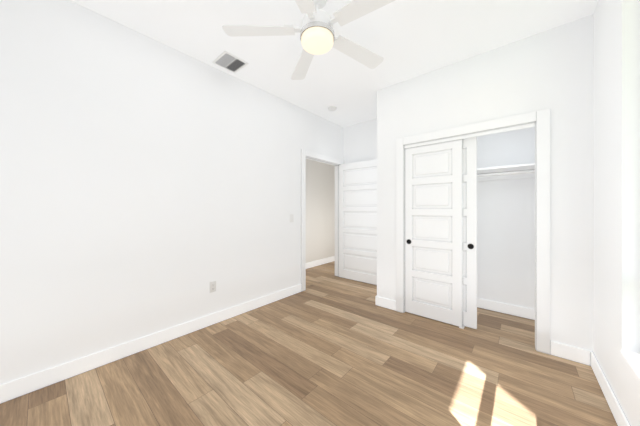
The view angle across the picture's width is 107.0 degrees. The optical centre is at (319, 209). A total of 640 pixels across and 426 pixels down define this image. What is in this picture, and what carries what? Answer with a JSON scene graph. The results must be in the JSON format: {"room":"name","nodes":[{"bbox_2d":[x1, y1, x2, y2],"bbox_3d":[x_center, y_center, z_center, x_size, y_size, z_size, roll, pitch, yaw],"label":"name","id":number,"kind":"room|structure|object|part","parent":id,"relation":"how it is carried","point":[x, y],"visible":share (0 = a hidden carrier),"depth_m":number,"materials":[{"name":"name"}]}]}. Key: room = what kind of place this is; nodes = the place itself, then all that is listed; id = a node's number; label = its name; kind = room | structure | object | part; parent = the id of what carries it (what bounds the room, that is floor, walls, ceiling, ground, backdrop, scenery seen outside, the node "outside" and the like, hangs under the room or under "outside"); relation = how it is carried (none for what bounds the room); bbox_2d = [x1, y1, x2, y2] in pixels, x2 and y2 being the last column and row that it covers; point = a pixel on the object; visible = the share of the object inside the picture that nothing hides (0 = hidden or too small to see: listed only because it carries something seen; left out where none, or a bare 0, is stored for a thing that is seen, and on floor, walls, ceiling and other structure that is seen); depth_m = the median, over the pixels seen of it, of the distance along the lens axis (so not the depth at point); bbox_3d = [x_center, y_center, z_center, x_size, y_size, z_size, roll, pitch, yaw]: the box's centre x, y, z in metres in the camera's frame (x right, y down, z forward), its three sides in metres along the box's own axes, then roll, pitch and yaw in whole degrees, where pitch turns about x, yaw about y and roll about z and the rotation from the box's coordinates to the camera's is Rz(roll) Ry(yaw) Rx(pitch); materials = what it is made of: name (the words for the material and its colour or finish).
{"room":"empty bedroom","nodes":[
{"label":"empty bedroom","id":0,"kind":"room"},
{"bbox_2d":[0,0,342,384],"bbox_3d":[-0.978,-0.155,2.816,0.115,2.750,4.460,0,0,40],"label":"wall","id":1,"kind":"structure","parent":0,"point":[148,185],"depth_m":1.97,"materials":[{"name":"paint"}]},
{"bbox_2d":[0,284,300,403],"bbox_3d":[-1.287,1.161,2.349,0.018,0.118,3.119,0,0,40],"label":"baseboard","id":2,"kind":"structure","parent":1,"relation":"attached to","point":[19,387],"depth_m":1.94,"materials":[{"name":"paint"}]},
{"bbox_2d":[210,281,215,292],"bbox_3d":[-1.142,0.820,2.529,0.007,0.114,0.070,0,0,40],"label":"electrical outlet","id":3,"kind":"object","parent":1,"relation":"attached to","point":[213,286],"visible":1,"depth_m":2.53,"materials":[{"name":"white plastic"}]},
{"bbox_2d":[290,214,293,221],"bbox_3d":[-0.403,0.120,3.397,0.010,0.114,0.070,0,0,40],"label":"light switch","id":4,"kind":"object","parent":1,"relation":"attached to","point":[291,217],"visible":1,"depth_m":3.40,"materials":[{"name":"white plastic"}]},
{"bbox_2d":[301,149,343,291],"bbox_3d":[0.028,0.154,4.002,0.151,2.131,1.102,0,0,40],"label":"door frame","id":5,"kind":"structure","parent":1,"relation":"attached to","point":[304,153],"depth_m":3.58,"materials":[{"name":"paint"}]},
{"bbox_2d":[306,156,339,276],"bbox_3d":[0.028,0.193,4.002,0.119,2.055,0.950,0,0,40],"label":"trim","id":6,"kind":"structure","parent":1,"relation":"attached to","point":[336,215],"depth_m":4.36,"materials":[{"name":"paint"}]},
{"bbox_2d":[0,261,617,425],"bbox_3d":[0.631,1.280,3.005,4.105,0.120,6.830,0,0,40],"label":"floor","id":7,"kind":"structure","parent":0,"point":[327,347],"depth_m":1.73,"materials":[{"name":"brown wood"}]},
{"bbox_2d":[306,159,334,262],"bbox_3d":[-0.373,-0.155,4.906,0.115,2.750,5.230,0,0,40],"label":"wall","id":8,"kind":"structure","parent":0,"point":[320,210],"depth_m":5.23,"materials":[{"name":"paint"}]},
{"bbox_2d":[306,256,334,268],"bbox_3d":[-0.324,1.161,4.864,0.014,0.118,5.000,0,0,40],"label":"baseboard","id":9,"kind":"structure","parent":8,"relation":"attached to","point":[327,260],"depth_m":5.22,"materials":[{"name":"paint"}]},
{"bbox_2d":[70,0,597,126],"bbox_3d":[0.631,-1.590,3.005,4.105,0.120,6.830,0,0,40],"label":"ceiling","id":10,"kind":"structure","parent":0,"point":[407,39],"depth_m":2.08,"materials":[{"name":"paint"}]},
{"bbox_2d":[212,51,248,72],"bbox_3d":[-0.929,-1.524,2.460,0.270,0.015,0.260,0,0,40],"label":"ceiling vent","id":11,"kind":"object","parent":10,"relation":"in","point":[228,61],"visible":1,"depth_m":2.45,"materials":[{"name":"white metal"}]},
{"bbox_2d":[222,0,394,79],"bbox_3d":[0.018,-1.347,1.679,1.255,0.367,1.286,0,0,40],"label":"ceiling fan","id":12,"kind":"object","parent":10,"relation":"hanging from","point":[315,30],"visible":1,"depth_m":1.66,"materials":[{"name":"white wood"}]},
{"bbox_3d":[-0.399,-1.280,1.694,0.570,0.033,0.139,0,0,0],"label":"blade","id":13,"kind":"part","parent":12,"relation":"part of","materials":[{"name":"white wood"}]},
{"bbox_3d":[-0.136,-1.280,1.333,0.139,0.033,0.570,0,0,18],"label":"blade","id":14,"kind":"part","parent":12,"relation":"part of","materials":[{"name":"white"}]},
{"bbox_3d":[-0.136,-1.280,2.056,0.139,0.033,0.570,0,0,-18],"label":"blade","id":15,"kind":"part","parent":12,"relation":"part of","materials":[{"name":"white wood"}]},
{"bbox_3d":[0.289,-1.280,1.917,0.570,0.033,0.139,0,0,-36],"label":"blade","id":16,"kind":"part","parent":12,"relation":"part of","materials":[{"name":"white wood"}]},
{"bbox_3d":[0.289,-1.280,1.471,0.570,0.033,0.139,0,0,36],"label":"blade","id":17,"kind":"part","parent":12,"relation":"part of","materials":[{"name":"white wood"}]},
{"bbox_2d":[328,106,336,110],"bbox_3d":[0.183,-1.512,3.555,0.132,0.036,0.132,0,0,40],"label":"smoke detector","id":18,"kind":"object","parent":10,"relation":"attached to","point":[332,108],"visible":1,"depth_m":3.52,"materials":[{"name":"white plastic"}]},
{"bbox_2d":[343,118,534,308],"bbox_3d":[1.627,-0.155,3.403,3.100,2.750,0.195,0,0,40],"label":"wall","id":19,"kind":"structure","parent":0,"point":[506,241],"depth_m":2.82,"materials":[{"name":"paint"}]},
{"bbox_2d":[339,159,376,284],"bbox_3d":[0.707,0.196,4.009,0.924,2.028,0.177,0,0,39],"label":"bedroom door","id":20,"kind":"structure","parent":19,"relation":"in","point":[357,221],"depth_m":4.04,"materials":[{"name":"paint"}]},
{"bbox_2d":[375,295,387,305],"bbox_3d":[0.981,1.161,3.348,0.014,0.118,0.824,0,0,40],"label":"baseboard","id":21,"kind":"structure","parent":19,"relation":"attached to","point":[378,300],"depth_m":3.00,"materials":[{"name":"paint"}]},
{"bbox_2d":[477,163,534,180],"bbox_3d":[1.850,-0.414,2.850,1.725,0.108,0.360,0,0,40],"label":"closet shelf","id":22,"kind":"object","parent":19,"relation":"attached to","point":[508,172],"depth_m":2.65,"materials":[{"name":"paint"}]},
{"bbox_2d":[477,298,534,319],"bbox_3d":[1.961,1.161,2.980,1.725,0.118,0.018,0,0,40],"label":"baseboard","id":23,"kind":"structure","parent":19,"relation":"attached to","point":[519,311],"depth_m":2.78,"materials":[{"name":"paint"}]},
{"bbox_2d":[377,14,592,350],"bbox_3d":[1.468,-0.155,2.489,1.840,2.750,0.115,0,0,40],"label":"wall","id":24,"kind":"structure","parent":0,"point":[552,69],"depth_m":2.02,"materials":[{"name":"paint"}]},
{"bbox_2d":[388,299,395,307],"bbox_3d":[1.092,1.161,3.279,0.014,0.118,0.605,0,0,40],"label":"baseboard","id":25,"kind":"structure","parent":24,"relation":"attached to","point":[390,302],"depth_m":2.91,"materials":[{"name":"paint"}]},
{"bbox_2d":[405,139,461,326],"bbox_3d":[1.245,0.227,2.645,0.590,1.963,0.035,0,0,40],"label":"closet door","id":26,"kind":"structure","parent":24,"relation":"in","point":[433,230],"depth_m":2.61,"materials":[{"name":"paint"}]},
{"bbox_2d":[462,137,476,328],"bbox_3d":[1.370,0.227,2.602,0.590,1.963,0.035,0,0,40],"label":"closet door","id":27,"kind":"structure","parent":24,"relation":"in","point":[469,230],"depth_m":2.44,"materials":[{"name":"paint"}]},
{"bbox_2d":[396,108,549,354],"bbox_3d":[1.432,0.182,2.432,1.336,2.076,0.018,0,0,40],"label":"trim","id":28,"kind":"structure","parent":24,"relation":"attached to","point":[541,118],"depth_m":2.04,"materials":[{"name":"paint"}]},
{"bbox_2d":[576,347,583,355],"bbox_3d":[2.397,1.161,2.172,0.014,0.118,0.605,0,0,40],"label":"baseboard","id":29,"kind":"structure","parent":24,"relation":"attached to","point":[581,350],"depth_m":1.88,"materials":[{"name":"paint"}]},
{"bbox_2d":[593,0,639,425],"bbox_3d":[1.306,-0.155,0.751,0.160,2.750,4.265,0,0,40],"label":"wall","id":30,"kind":"structure","parent":0,"point":[616,177],"depth_m":1.39,"materials":[{"name":"paint"}]},
{"bbox_2d":[584,349,630,425],"bbox_3d":[1.029,1.161,0.563,0.018,0.118,3.390,0,0,40],"label":"baseboard","id":31,"kind":"structure","parent":30,"relation":"attached to","point":[590,359],"depth_m":1.51,"materials":[{"name":"paint"}]},
{"bbox_2d":[621,350,639,378],"bbox_3d":[1.284,0.788,0.799,0.075,0.016,1.320,0,0,40],"label":"window sill","id":32,"kind":"structure","parent":30,"relation":"attached to","point":[632,359],"depth_m":1.24,"materials":[{"name":"paint"}]}
]}

